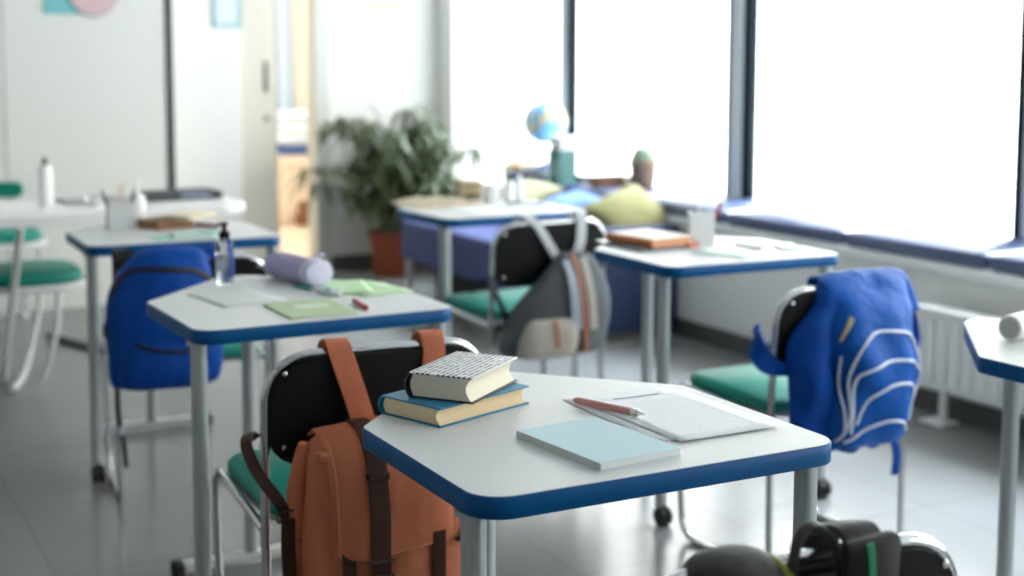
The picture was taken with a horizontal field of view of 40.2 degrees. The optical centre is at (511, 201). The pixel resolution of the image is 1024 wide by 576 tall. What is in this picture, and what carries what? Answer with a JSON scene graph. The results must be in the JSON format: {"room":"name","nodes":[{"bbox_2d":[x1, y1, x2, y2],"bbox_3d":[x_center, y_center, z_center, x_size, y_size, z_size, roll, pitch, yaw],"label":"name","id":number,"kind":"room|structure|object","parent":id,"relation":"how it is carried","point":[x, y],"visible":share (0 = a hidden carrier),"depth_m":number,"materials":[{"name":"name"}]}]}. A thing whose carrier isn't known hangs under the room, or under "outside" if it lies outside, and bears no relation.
{"room":"classroom","nodes":[
{"label":"classroom","id":0,"kind":"room"},
{"bbox_2d":[0,0,167,313],"bbox_3d":[-4.002,-0.828,6.742,4.505,2.900,0.630,-3,7,-28],"label":"wall partition","id":1,"kind":"structure","parent":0,"point":[86,95],"depth_m":7.36,"materials":[{"name":"white paint"}]},
{"bbox_2d":[0,0,10,260],"bbox_3d":[-2.598,-0.864,7.128,0.008,2.900,0.003,-3,7,-28],"label":"trim","id":2,"kind":"structure","parent":1,"relation":"attached to","point":[0,0],"depth_m":7.16,"materials":[{"name":"grey"}]},
{"bbox_2d":[43,0,116,16],"bbox_3d":[-2.243,-1.169,7.279,0.383,0.413,0.008,-3,7,-28],"label":"poster","id":3,"kind":"object","parent":1,"relation":"attached to","point":[90,8],"visible":1,"depth_m":7.29,"materials":[{"name":"teal paper"}]},
{"bbox_2d":[164,0,175,188],"bbox_3d":[-1.860,-0.905,7.550,0.040,2.900,0.066,-3,7,-28],"label":"trim","id":4,"kind":"structure","parent":1,"relation":"attached to","point":[167,3],"depth_m":7.55,"materials":[{"name":"grey metal"}]},
{"bbox_2d":[172,0,243,253],"bbox_3d":[-3.922,-0.879,7.240,5.115,2.900,0.180,-3,7,-28],"label":"wall","id":5,"kind":"structure","parent":0,"point":[206,56],"depth_m":8.30,"materials":[{"name":"white paint"}]},
{"bbox_2d":[212,0,240,26],"bbox_3d":[-1.690,-1.247,8.282,0.170,0.420,0.012,-3,7,-28],"label":"picture frame","id":6,"kind":"object","parent":5,"relation":"attached to","point":[225,13],"visible":1,"depth_m":8.29,"materials":[{"name":"teal"}]},
{"bbox_2d":[240,0,278,262],"bbox_3d":[-1.884,-0.598,8.324,1.001,2.110,0.060,-3,7,-28],"label":"door","id":7,"kind":"structure","parent":5,"relation":"in","point":[258,17],"depth_m":8.50,"materials":[{"name":"beige wood"}]},
{"bbox_2d":[293,0,306,110],"bbox_3d":[-2.447,-1.277,11.140,4.200,2.900,0.100,-3,7,-28],"label":"wall","id":8,"kind":"structure","parent":0,"point":[299,6],"depth_m":11.47,"materials":[{"name":"white paint"}]},
{"bbox_2d":[328,0,438,266],"bbox_3d":[-0.600,-1.054,9.030,1.430,2.900,0.120,-3,7,-28],"label":"wall","id":9,"kind":"structure","parent":0,"point":[393,65],"depth_m":8.86,"materials":[{"name":"white paint"}]},
{"bbox_2d":[306,0,330,264],"bbox_3d":[-1.211,-0.655,8.746,0.090,2.160,0.160,-3,7,-28],"label":"door frame","id":10,"kind":"structure","parent":9,"relation":"attached to","point":[317,15],"depth_m":8.71,"materials":[{"name":"grey paint"}]},
{"bbox_2d":[332,253,415,268],"bbox_3d":[-0.809,0.367,8.991,0.736,0.080,0.014,-3,7,-28],"label":"baseboard","id":11,"kind":"structure","parent":9,"relation":"attached to","point":[356,260],"depth_m":8.88,"materials":[{"name":"grey"}]},
{"bbox_2d":[439,0,535,193],"bbox_3d":[-0.159,-1.058,9.084,0.600,2.900,0.200,-3,7,-28],"label":"window","id":12,"kind":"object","parent":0,"point":[476,37],"visible":0.44,"depth_m":8.99,"materials":[{"name":"glass"}]},
{"bbox_2d":[513,0,517,162],"bbox_3d":[0.045,-1.200,9.053,0.065,2.050,0.020,-3,7,-28],"label":"trim","id":13,"kind":"structure","parent":12,"relation":"attached to","point":[515,140],"depth_m":9.08,"materials":[{"name":"white paint"}]},
{"bbox_2d":[0,225,1023,575],"bbox_3d":[-1.450,0.885,4.755,7.200,0.112,13.350,-3,7,-28],"label":"floor","id":14,"kind":"structure","parent":0,"point":[55,520],"depth_m":4.32,"materials":[{"name":"grey tile"}]},
{"bbox_2d":[0,182,47,320],"bbox_3d":[-2.549,0.272,6.860,0.512,0.695,0.524,-3,7,-28],"label":"chair","id":15,"kind":"object","parent":14,"relation":"on","point":[7,189],"visible":0.79,"depth_m":6.85,"materials":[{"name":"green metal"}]},
{"bbox_2d":[0,260,85,392],"bbox_3d":[-1.985,0.398,5.653,0.524,0.695,0.512,-3,7,-28],"label":"chair","id":16,"kind":"object","parent":14,"relation":"on","point":[35,276],"visible":0.97,"depth_m":5.53,"materials":[{"name":"green plastic"}]},
{"bbox_2d":[0,197,244,383],"bbox_3d":[-2.646,0.393,5.514,2.930,0.746,1.392,-3,7,-31],"label":"table","id":17,"kind":"object","parent":14,"relation":"on","point":[19,215],"depth_m":5.44,"materials":[{"name":"white plastic"}]},
{"bbox_2d":[37,156,52,206],"bbox_3d":[-1.842,-0.080,5.520,0.056,0.197,0.056,-3,7,-28],"label":"lotion bottle","id":18,"kind":"object","parent":17,"relation":"on","point":[44,171],"visible":1,"depth_m":5.50,"materials":[{"name":"white plastic"}]},
{"bbox_2d":[56,194,129,204],"bbox_3d":[-1.704,-0.009,5.727,0.280,0.015,0.180,-3,7,-32],"label":"paper sheet","id":19,"kind":"object","parent":17,"relation":"on","point":[73,200],"visible":0.58,"depth_m":5.69,"materials":[{"name":"white paper"}]},
{"bbox_2d":[132,187,222,201],"bbox_3d":[-1.398,-0.029,5.854,0.320,0.030,0.200,-3,7,-32],"label":"paper tray","id":20,"kind":"object","parent":17,"relation":"on","point":[219,194],"visible":0.52,"depth_m":5.87,"materials":[{"name":"grey"}]},
{"bbox_2d":[144,192,179,198],"bbox_3d":[-1.471,-0.025,5.821,0.130,0.016,0.130,-4,7,-38],"label":"notebook","id":21,"kind":"object","parent":20,"relation":"in","point":[152,195],"visible":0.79,"depth_m":5.79,"materials":[{"name":"grey paper"}]},
{"bbox_2d":[177,191,215,197],"bbox_3d":[-1.329,-0.029,5.885,0.130,0.012,0.120,-4,7,-33],"label":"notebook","id":22,"kind":"object","parent":20,"relation":"in","point":[202,193],"visible":0.89,"depth_m":5.86,"materials":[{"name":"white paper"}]},
{"bbox_2d":[66,220,279,482],"bbox_3d":[-1.175,0.466,4.748,0.627,0.750,0.705,-3,7,-27],"label":"school desk","id":23,"kind":"object","parent":14,"relation":"on","point":[94,242],"visible":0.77,"depth_m":4.42,"materials":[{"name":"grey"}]},
{"bbox_2d":[106,198,131,228],"bbox_3d":[-1.329,0.039,4.731,0.082,0.100,0.064,-2,6,-18],"label":"pencil holder","id":24,"kind":"object","parent":23,"relation":"on","point":[118,213],"visible":1,"depth_m":4.70,"materials":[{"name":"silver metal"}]},
{"bbox_2d":[129,180,145,225],"bbox_3d":[-1.285,0.005,4.796,0.057,0.155,0.056,-3,7,-28],"label":"pump bottle","id":25,"kind":"object","parent":23,"relation":"on","point":[139,203],"visible":0.8,"depth_m":4.78,"materials":[{"name":"white plastic"}]},
{"bbox_2d":[136,217,196,230],"bbox_3d":[-1.174,0.071,4.760,0.120,0.032,0.160,5,7,37],"label":"book","id":26,"kind":"object","parent":23,"relation":"on","point":[152,223],"visible":0.77,"depth_m":4.71,"materials":[{"name":"brown paper"}]},
{"bbox_2d":[157,210,217,219],"bbox_3d":[-1.105,0.046,4.776,0.130,0.014,0.170,3,6,22],"label":"book","id":27,"kind":"object","parent":26,"relation":"on","point":[187,214],"visible":1,"depth_m":4.73,"materials":[{"name":"beige paper"}]},
{"bbox_2d":[168,232,218,237],"bbox_3d":[-1.030,0.108,4.528,0.150,0.001,0.140,-2,6,-20],"label":"paper sheet","id":28,"kind":"object","parent":23,"relation":"on","point":[187,234],"visible":0.99,"depth_m":4.51,"materials":[{"name":"teal"}]},
{"bbox_2d":[102,254,270,501],"bbox_3d":[-1.017,0.509,4.359,0.463,0.743,0.468,-2,6,-21],"label":"chair","id":29,"kind":"object","parent":14,"relation":"on","point":[245,264],"visible":0.17,"depth_m":4.25,"materials":[{"name":"silver metal"}]},
{"bbox_2d":[102,244,273,467],"bbox_3d":[-0.929,0.450,4.091,0.505,0.643,0.240,-2,6,-20],"label":"backpack","id":30,"kind":"object","parent":29,"relation":"attached to","point":[144,354],"visible":0.75,"depth_m":3.97,"materials":[{"name":"blue fabric"}]},
{"bbox_2d":[278,154,308,224],"bbox_3d":[-1.629,-0.118,11.314,1.100,0.540,0.515,-3,7,-28],"label":"base cabinet","id":31,"kind":"object","parent":14,"relation":"on","point":[287,211],"visible":0.03,"depth_m":10.97,"materials":[{"name":"beige wood"}]},
{"bbox_2d":[277,111,307,155],"bbox_3d":[-1.653,-0.553,11.219,0.530,0.336,0.360,-3,7,-28],"label":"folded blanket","id":32,"kind":"object","parent":31,"relation":"on","point":[292,126],"visible":0.32,"depth_m":11.01,"materials":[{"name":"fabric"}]},
{"bbox_2d":[147,275,450,575],"bbox_3d":[-0.567,0.602,3.440,0.627,0.750,0.705,-3,7,-29],"label":"school desk","id":33,"kind":"object","parent":14,"relation":"on","point":[202,323],"visible":0.7,"depth_m":3.15,"materials":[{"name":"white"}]},
{"bbox_2d":[215,222,234,284],"bbox_3d":[-0.732,0.131,3.567,0.048,0.159,0.047,-1,6,-11],"label":"sanitizer bottle","id":34,"kind":"object","parent":33,"relation":"on","point":[224,246],"visible":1,"depth_m":3.55,"materials":[{"name":"clear plastic"}]},
{"bbox_2d":[187,288,285,306],"bbox_3d":[-0.666,0.231,3.369,0.160,0.001,0.220,-4,7,-36],"label":"paper sheet","id":35,"kind":"object","parent":33,"relation":"on","point":[242,296],"visible":1,"depth_m":3.37,"materials":[{"name":"white paper"}]},
{"bbox_2d":[263,251,332,286],"bbox_3d":[-0.557,0.165,3.611,0.084,0.088,0.244,-5,8,-40],"label":"pencil case","id":36,"kind":"object","parent":33,"relation":"on","point":[317,272],"visible":1,"depth_m":3.54,"materials":[{"name":"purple fabric"}]},
{"bbox_2d":[263,298,357,319],"bbox_3d":[-0.464,0.246,3.211,0.160,0.006,0.200,-3,7,-28],"label":"notebook","id":37,"kind":"object","parent":33,"relation":"on","point":[314,308],"visible":1,"depth_m":3.20,"materials":[{"name":"green paper"}]},
{"bbox_2d":[316,287,340,296],"bbox_3d":[-0.447,0.220,3.413,0.077,0.016,0.032,5,8,42],"label":"eraser","id":38,"kind":"object","parent":33,"relation":"on","point":[326,291],"visible":1,"depth_m":3.40,"materials":[{"name":"white plastic"}]},
{"bbox_2d":[349,280,414,296],"bbox_3d":[-0.362,0.218,3.501,0.150,0.001,0.200,-5,8,-40],"label":"paper sheet","id":39,"kind":"object","parent":33,"relation":"on","point":[378,288],"visible":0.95,"depth_m":3.47,"materials":[{"name":"green paper"}]},
{"bbox_2d":[320,280,373,293],"bbox_3d":[-0.419,0.214,3.516,0.120,0.001,0.200,-1,6,-14],"label":"paper sheet","id":40,"kind":"object","parent":39,"relation":"on","point":[346,286],"visible":0.8,"depth_m":3.52,"materials":[{"name":"green paper"}]},
{"bbox_2d":[295,200,308,225],"bbox_3d":[-1.632,0.090,10.933,0.130,0.205,0.130,-3,7,-28],"label":"toy","id":41,"kind":"object","parent":14,"relation":"on","point":[302,215],"visible":0.91,"depth_m":10.89,"materials":[{"name":"brown"}]},
{"bbox_2d":[212,337,477,575],"bbox_3d":[-0.348,0.640,2.938,0.463,0.776,0.468,-3,6,-25],"label":"chair","id":42,"kind":"object","parent":14,"relation":"on","point":[302,393],"visible":0.48,"depth_m":2.67,"materials":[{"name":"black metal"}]},
{"bbox_2d":[240,329,459,575],"bbox_3d":[-0.283,0.554,2.659,0.433,0.577,0.257,-3,7,-26],"label":"rucksack","id":43,"kind":"object","parent":42,"relation":"hanging from","point":[346,511],"visible":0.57,"depth_m":2.58,"materials":[{"name":"fabric"}]},
{"bbox_2d":[280,98,481,276],"bbox_3d":[-0.800,-0.070,8.332,1.075,1.084,0.985,-3,7,-28],"label":"potted plant","id":44,"kind":"object","parent":14,"relation":"on","point":[385,241],"visible":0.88,"depth_m":8.44,"materials":[{"name":"green plant"}]},
{"bbox_2d":[401,219,530,325],"bbox_3d":[0.052,0.364,7.239,0.780,0.450,1.360,-3,7,-28],"label":"upholstered bench","id":45,"kind":"object","parent":14,"relation":"on","point":[470,246],"visible":0.23,"depth_m":7.22,"materials":[{"name":"blue fabric"}]},
{"bbox_2d":[499,180,562,201],"bbox_3d":[0.059,-0.018,7.487,0.295,0.176,0.330,-4,7,-35],"label":"pillow","id":46,"kind":"object","parent":45,"relation":"on","point":[533,190],"visible":0.32,"depth_m":7.41,"materials":[{"name":"beige fabric"}]},
{"bbox_2d":[543,191,599,208],"bbox_3d":[0.265,0.035,7.125,0.325,0.157,0.345,-2,6,-22],"label":"pillow","id":47,"kind":"object","parent":45,"relation":"on","point":[574,199],"visible":0.36,"depth_m":7.05,"materials":[{"name":"blue fabric"}]},
{"bbox_2d":[579,184,670,227],"bbox_3d":[0.573,0.069,6.826,0.411,0.271,0.295,-4,7,-36],"label":"pillow","id":48,"kind":"object","parent":45,"relation":"on","point":[631,205],"visible":0.68,"depth_m":6.77,"materials":[{"name":"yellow fabric"}]},
{"bbox_2d":[397,199,585,376],"bbox_3d":[-0.146,0.391,5.501,0.627,0.750,0.705,-3,7,-30],"label":"school desk","id":49,"kind":"object","parent":14,"relation":"on","point":[444,220],"visible":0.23,"depth_m":5.17,"materials":[{"name":"white laminate"}]},
{"bbox_2d":[389,195,485,208],"bbox_3d":[-0.294,-0.001,5.524,0.310,0.023,0.228,-3,7,-31],"label":"open book","id":50,"kind":"object","parent":49,"relation":"on","point":[416,202],"visible":1,"depth_m":5.46,"materials":[{"name":"beige paper"}]},
{"bbox_2d":[453,179,482,199],"bbox_3d":[-0.181,-0.048,5.722,0.104,0.078,0.104,-2,6,-20],"label":"wooden box","id":51,"kind":"object","parent":49,"relation":"on","point":[465,189],"visible":0.98,"depth_m":5.68,"materials":[{"name":"beige wood"}]},
{"bbox_2d":[438,205,510,213],"bbox_3d":[-0.142,0.031,5.324,0.180,0.001,0.240,-4,7,-38],"label":"paper sheet","id":52,"kind":"object","parent":49,"relation":"on","point":[474,209],"visible":1,"depth_m":5.33,"materials":[{"name":"white paper"}]},
{"bbox_2d":[483,184,504,201],"bbox_3d":[-0.074,-0.034,5.627,0.086,0.070,0.066,0,6,2],"label":"mug","id":53,"kind":"object","parent":49,"relation":"on","point":[490,191],"visible":1,"depth_m":5.60,"materials":[{"name":"white ceramic"}]},
{"bbox_2d":[505,174,513,201],"bbox_3d":[-0.010,-0.053,5.602,0.038,0.112,0.038,-3,7,-28],"label":"glue bottle","id":54,"kind":"object","parent":49,"relation":"on","point":[509,184],"visible":0.84,"depth_m":5.59,"materials":[{"name":"white plastic"}]},
{"bbox_2d":[514,174,522,201],"bbox_3d":[0.027,-0.054,5.639,0.038,0.108,0.038,-3,7,-28],"label":"glue bottle","id":55,"kind":"object","parent":49,"relation":"on","point":[518,184],"visible":1,"depth_m":5.62,"materials":[{"name":"white plastic"}]},
{"bbox_2d":[502,203,557,209],"bbox_3d":[0.070,0.020,5.436,0.180,0.001,0.240,-1,6,-13],"label":"paper sheet","id":56,"kind":"object","parent":49,"relation":"on","point":[511,206],"visible":0.89,"depth_m":5.41,"materials":[{"name":"white paper"}]},
{"bbox_2d":[442,218,605,378],"bbox_3d":[0.029,0.430,4.996,0.463,0.776,0.468,-3,7,-30],"label":"chair","id":57,"kind":"object","parent":14,"relation":"on","point":[518,255],"visible":0.53,"depth_m":4.75,"materials":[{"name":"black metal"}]},
{"bbox_2d":[467,210,609,359],"bbox_3d":[0.117,0.278,4.725,0.462,0.471,0.271,-3,7,-30],"label":"backpack","id":58,"kind":"object","parent":57,"relation":"hanging from","point":[566,311],"visible":1,"depth_m":4.67,"materials":[{"name":"grey fabric"}]},
{"bbox_2d":[363,372,831,575],"bbox_3d":[0.064,0.719,2.321,0.627,0.750,0.705,-3,7,-28],"label":"school desk","id":59,"kind":"object","parent":14,"relation":"on","point":[480,467],"visible":0.64,"depth_m":2.05,"materials":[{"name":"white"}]},
{"bbox_2d":[377,383,528,427],"bbox_3d":[-0.095,0.326,2.313,0.144,0.031,0.212,5,8,41],"label":"book","id":60,"kind":"object","parent":59,"relation":"on","point":[440,414],"visible":0.7,"depth_m":2.25,"materials":[{"name":"blue paper"}]},
{"bbox_2d":[404,351,516,403],"bbox_3d":[-0.083,0.289,2.315,0.124,0.042,0.176,3,6,24],"label":"book","id":61,"kind":"object","parent":60,"relation":"on","point":[457,377],"visible":1,"depth_m":2.26,"materials":[{"name":"beige paper"}]},
{"bbox_2d":[516,417,680,470],"bbox_3d":[0.127,0.360,2.092,0.150,0.011,0.210,-4,7,-34],"label":"notebook","id":62,"kind":"object","parent":59,"relation":"on","point":[596,443],"visible":1,"depth_m":2.07,"materials":[{"name":"blue paper"}]},
{"bbox_2d":[563,387,675,440],"bbox_3d":[0.244,0.345,2.287,0.205,0.001,0.295,-3,7,-27],"label":"paper sheet","id":63,"kind":"object","parent":59,"relation":"on","point":[625,423],"visible":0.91,"depth_m":2.31,"materials":[{"name":"white paper"}]},
{"bbox_2d":[601,390,780,440],"bbox_3d":[0.274,0.345,2.266,0.195,0.001,0.262,-3,7,-29],"label":"notebook","id":64,"kind":"object","parent":63,"relation":"on","point":[682,415],"visible":0.95,"depth_m":2.25,"materials":[{"name":"white paper"}]},
{"bbox_2d":[573,397,644,415],"bbox_3d":[0.158,0.336,2.287,0.146,0.012,0.012,5,8,40],"label":"pen","id":65,"kind":"object","parent":64,"relation":"on","point":[582,401],"visible":1,"depth_m":2.28,"materials":[{"name":"red paint"}]},
{"bbox_2d":[604,224,678,341],"bbox_3d":[0.542,0.386,6.646,0.530,0.530,0.105,-3,7,-28],"label":"seat","id":66,"kind":"object","parent":14,"relation":"on","point":[624,284],"visible":0.43,"depth_m":6.61,"materials":[{"name":"blue fabric"}]},
{"bbox_2d":[604,224,678,233],"bbox_3d":[0.543,0.136,6.620,0.530,0.027,0.105,-3,7,-28],"label":"cushion","id":67,"kind":"object","parent":66,"relation":"on","point":[662,227],"depth_m":6.65,"materials":[{"name":"fabric"}]},
{"bbox_2d":[594,236,837,525],"bbox_3d":[0.550,0.510,4.361,0.627,0.750,0.705,-3,7,-27],"label":"school desk","id":68,"kind":"object","parent":14,"relation":"on","point":[667,265],"visible":0.62,"depth_m":4.05,"materials":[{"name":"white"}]},
{"bbox_2d":[595,239,687,251],"bbox_3d":[0.398,0.133,4.325,0.180,0.008,0.260,-3,7,-28],"label":"book","id":69,"kind":"object","parent":68,"relation":"on","point":[634,248],"visible":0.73,"depth_m":4.24,"materials":[{"name":"grey paper"}]},
{"bbox_2d":[605,229,692,247],"bbox_3d":[0.425,0.114,4.337,0.175,0.027,0.215,-4,7,-36],"label":"book","id":70,"kind":"object","parent":69,"relation":"on","point":[650,238],"visible":1,"depth_m":4.29,"materials":[{"name":"brown paper"}]},
{"bbox_2d":[688,211,714,245],"bbox_3d":[0.587,0.084,4.347,0.074,0.100,0.074,0,6,0],"label":"pencil cup","id":71,"kind":"object","parent":68,"relation":"on","point":[701,226],"visible":0.89,"depth_m":4.31,"materials":[{"name":"white plastic"}]},
{"bbox_2d":[688,245,789,258],"bbox_3d":[0.676,0.150,4.186,0.190,0.001,0.250,-4,7,-33],"label":"paper sheet","id":72,"kind":"object","parent":68,"relation":"on","point":[741,250],"visible":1,"depth_m":4.19,"materials":[{"name":"white paper"}]},
{"bbox_2d":[693,250,754,257],"bbox_3d":[0.622,0.154,4.128,0.180,0.001,0.070,5,8,42],"label":"paper sheet","id":73,"kind":"object","parent":72,"relation":"on","point":[699,251],"visible":1,"depth_m":4.13,"materials":[{"name":"green"}]},
{"bbox_2d":[714,239,773,246],"bbox_3d":[0.732,0.130,4.389,0.180,0.001,0.160,-2,6,-16],"label":"paper sheet","id":74,"kind":"object","parent":68,"relation":"on","point":[753,242],"visible":0.84,"depth_m":4.40,"materials":[{"name":"white paper"}]},
{"bbox_2d":[677,285,913,553],"bbox_3d":[0.760,0.564,3.789,0.463,0.761,0.468,-3,7,-28],"label":"chair","id":75,"kind":"object","parent":14,"relation":"on","point":[746,386],"visible":0.29,"depth_m":3.65,"materials":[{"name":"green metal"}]},
{"bbox_2d":[749,267,921,474],"bbox_3d":[0.864,0.439,3.521,0.550,0.518,0.230,-3,7,-28],"label":"backpack","id":76,"kind":"object","parent":75,"relation":"hanging from","point":[852,368],"visible":0.94,"depth_m":3.45,"materials":[{"name":"blue fabric"}]},
{"bbox_2d":[667,532,956,575],"bbox_3d":[0.245,0.758,1.811,0.463,0.776,0.468,-2,6,-23],"label":"chair","id":77,"kind":"object","parent":14,"relation":"on","point":[921,554],"visible":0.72,"depth_m":1.62,"materials":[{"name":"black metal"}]},
{"bbox_2d":[680,519,900,575],"bbox_3d":[0.341,0.618,1.532,0.332,0.534,0.247,-2,6,-23],"label":"backpack","id":78,"kind":"object","parent":77,"relation":"hanging from","point":[866,550],"visible":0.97,"depth_m":1.52,"materials":[{"name":"black fabric"}]},
{"bbox_2d":[915,303,1023,426],"bbox_3d":[2.095,0.702,4.119,0.106,0.428,2.551,-3,7,-28],"label":"radiator","id":79,"kind":"object","parent":14,"relation":"on","point":[948,365],"visible":0.59,"depth_m":5.01,"materials":[{"name":"white metal"}]},
{"bbox_2d":[915,303,998,321],"bbox_3d":[2.096,0.503,4.076,0.086,0.023,2.510,-3,7,-28],"label":"grille","id":80,"kind":"object","parent":79,"relation":"attached to","point":[928,311],"depth_m":5.03,"materials":[{"name":"white metal"}]},
{"bbox_2d":[963,318,1023,575],"bbox_3d":[1.207,0.667,2.863,0.627,0.750,0.705,-3,7,-30],"label":"school desk","id":81,"kind":"object","parent":14,"relation":"on","point":[994,355],"visible":0.96,"depth_m":3.04,"materials":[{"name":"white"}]},
{"bbox_2d":[998,311,1023,340],"bbox_3d":[1.082,0.255,2.927,0.164,0.054,0.054,-5,8,-42],"label":"paper roll","id":82,"kind":"object","parent":81,"relation":"on","point":[1011,327],"visible":1,"depth_m":2.87,"materials":[{"name":"white paper"}]},
{"bbox_2d":[439,183,1023,415],"bbox_3d":[1.928,0.584,4.763,0.100,0.530,10.050,-3,7,-28],"label":"wall","id":83,"kind":"structure","parent":0,"point":[734,303],"depth_m":6.13,"materials":[{"name":"white paint"}]},
{"bbox_2d":[559,0,566,135],"bbox_3d":[0.332,-1.144,8.517,0.065,2.050,0.060,-3,7,-28],"label":"trim","id":84,"kind":"structure","parent":83,"relation":"attached to","point":[563,3],"depth_m":8.52,"materials":[{"name":"white"}]},
{"bbox_2d":[728,0,744,197],"bbox_3d":[1.148,-0.985,6.989,0.065,2.050,0.080,-3,7,-28],"label":"trim","id":85,"kind":"structure","parent":83,"relation":"attached to","point":[738,6],"depth_m":7.01,"materials":[{"name":"white"}]},
{"bbox_2d":[452,174,1023,288],"bbox_3d":[2.183,0.296,4.755,0.630,0.035,9.850,-3,7,-28],"label":"sill","id":86,"kind":"structure","parent":83,"relation":"on","point":[987,275],"depth_m":5.58,"materials":[{"name":"white paint"}]},
{"bbox_2d":[503,167,546,182],"bbox_3d":[0.154,-0.145,8.345,0.180,0.095,0.544,-3,7,-28],"label":"shelf","id":87,"kind":"object","parent":86,"relation":"on","point":[507,170],"visible":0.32,"depth_m":8.47,"materials":[{"name":"white paint"}]},
{"bbox_2d":[524,166,546,172],"bbox_3d":[0.202,-0.191,8.240,0.160,0.018,0.260,-3,7,-26],"label":"book","id":88,"kind":"object","parent":87,"relation":"on","point":[533,168],"visible":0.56,"depth_m":8.20,"materials":[{"name":"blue paper"}]},
{"bbox_2d":[523,100,566,167],"bbox_3d":[0.193,-0.397,8.225,0.256,0.393,0.256,0,6,-3],"label":"globe","id":89,"kind":"object","parent":88,"relation":"on","point":[543,119],"visible":0.94,"depth_m":8.13,"materials":[{"name":"blue plastic"}]},
{"bbox_2d":[555,150,576,186],"bbox_3d":[0.302,-0.166,7.823,0.114,0.245,0.042,-3,7,-28],"label":"ring binder","id":90,"kind":"object","parent":86,"relation":"on","point":[566,160],"visible":0.79,"depth_m":7.80,"materials":[{"name":"teal"}]},
{"bbox_2d":[549,136,579,149],"bbox_3d":[0.294,-0.329,7.854,0.119,0.072,0.136,-3,7,-28],"label":"box","id":91,"kind":"object","parent":90,"relation":"on","point":[556,142],"visible":1,"depth_m":7.80,"materials":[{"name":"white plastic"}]},
{"bbox_2d":[559,183,704,197],"bbox_3d":[0.636,-0.040,7.520,0.473,0.058,0.772,-3,7,-28],"label":"cushion","id":92,"kind":"object","parent":86,"relation":"on","point":[658,190],"visible":0.26,"depth_m":7.42,"materials":[{"name":"blue fabric"}]},
{"bbox_2d":[589,174,630,187],"bbox_3d":[0.536,-0.111,7.584,0.210,0.062,0.120,-3,7,-28],"label":"wooden tray","id":93,"kind":"object","parent":92,"relation":"on","point":[617,180],"visible":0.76,"depth_m":7.54,"materials":[{"name":"brown wood"}]},
{"bbox_2d":[629,145,657,188],"bbox_3d":[0.704,-0.185,7.495,0.157,0.230,0.157,-3,7,-28],"label":"potted cactus","id":94,"kind":"object","parent":92,"relation":"on","point":[643,162],"visible":0.96,"depth_m":7.44,"materials":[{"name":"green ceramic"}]},
{"bbox_2d":[629,159,657,188],"bbox_3d":[0.703,-0.147,7.499,0.157,0.153,0.157,-3,7,-28],"label":"pot","id":95,"kind":"object","parent":94,"relation":"attached to","point":[643,172],"depth_m":7.44,"materials":[{"name":"beige ceramic"}]},
{"bbox_2d":[652,194,799,223],"bbox_3d":[0.998,0.031,6.842,0.473,0.058,0.756,-3,7,-28],"label":"cushion","id":96,"kind":"object","parent":86,"relation":"on","point":[676,205],"visible":0.56,"depth_m":6.74,"materials":[{"name":"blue fabric"}]},
{"bbox_2d":[727,208,920,243],"bbox_3d":[1.363,0.102,6.159,0.473,0.058,0.783,-3,7,-28],"label":"cushion","id":97,"kind":"object","parent":86,"relation":"on","point":[807,223],"visible":0.84,"depth_m":6.07,"materials":[{"name":"blue fabric"}]},
{"bbox_2d":[845,226,1023,268],"bbox_3d":[1.728,0.174,5.475,0.473,0.058,0.758,-3,7,-28],"label":"cushion","id":98,"kind":"object","parent":86,"relation":"on","point":[969,249],"visible":1,"depth_m":5.41,"materials":[{"name":"blue fabric"}]},
{"bbox_2d":[990,252,1023,276],"bbox_3d":[2.128,0.252,4.726,0.473,0.058,0.930,-3,7,-28],"label":"cushion","id":99,"kind":"object","parent":86,"relation":"on","point":[1011,263],"visible":1,"depth_m":4.95,"materials":[{"name":"blue fabric"}]},
{"bbox_2d":[673,317,1023,439],"bbox_3d":[1.877,0.810,4.759,0.014,0.080,10.050,-3,7,-28],"label":"baseboard","id":100,"kind":"structure","parent":83,"relation":"in","point":[978,414],"depth_m":5.31,"materials":[{"name":"grey"}]},
{"bbox_3d":[-1.441,-2.093,4.448,7.200,0.100,13.350,-3,7,-28],"label":"ceiling","id":101,"kind":"structure","parent":0,"visible":0},
{"bbox_2d":[276,0,293,110],"bbox_3d":[-1.833,-1.589,11.265,0.154,2.300,0.045,-3,7,-28],"label":"curtain","id":102,"kind":"object","parent":101,"relation":"hanging from","point":[284,8],"visible":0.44,"depth_m":11.31,"materials":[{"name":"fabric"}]},
{"bbox_3d":[2.346,-1.919,4.724,0.170,0.280,10.050,-3,7,-28],"label":"wall","id":103,"kind":"structure","parent":0,"visible":0},
{"bbox_2d":[518,0,525,162],"bbox_3d":[0.193,-1.174,8.798,0.045,2.050,0.570,-3,7,-28],"label":"window","id":104,"kind":"structure","parent":103,"relation":"in","point":[521,3],"depth_m":9.06,"materials":[{"name":"white paint"}]},
{"bbox_2d":[567,0,731,195],"bbox_3d":[0.746,-1.065,7.762,0.045,2.050,1.670,-3,7,-28],"label":"window","id":105,"kind":"structure","parent":103,"relation":"in","point":[572,5],"depth_m":8.46,"materials":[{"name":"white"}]},
{"bbox_2d":[741,0,1023,238],"bbox_3d":[1.598,-0.899,6.168,0.045,2.050,1.800,-3,7,-28],"label":"window","id":106,"kind":"structure","parent":103,"relation":"in","point":[751,34],"depth_m":6.93,"materials":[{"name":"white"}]},
{"label":"outside","id":107,"kind":"structure","parent":0,"visible":0},
{"bbox_2d":[535,105,1016,237],"bbox_3d":[16.169,0.091,17.186,35.400,0.050,65.000,-3,7,-28],"label":"ground","id":108,"kind":"structure","parent":107,"point":[945,166],"depth_m":25.30,"materials":[{"name":"white"}]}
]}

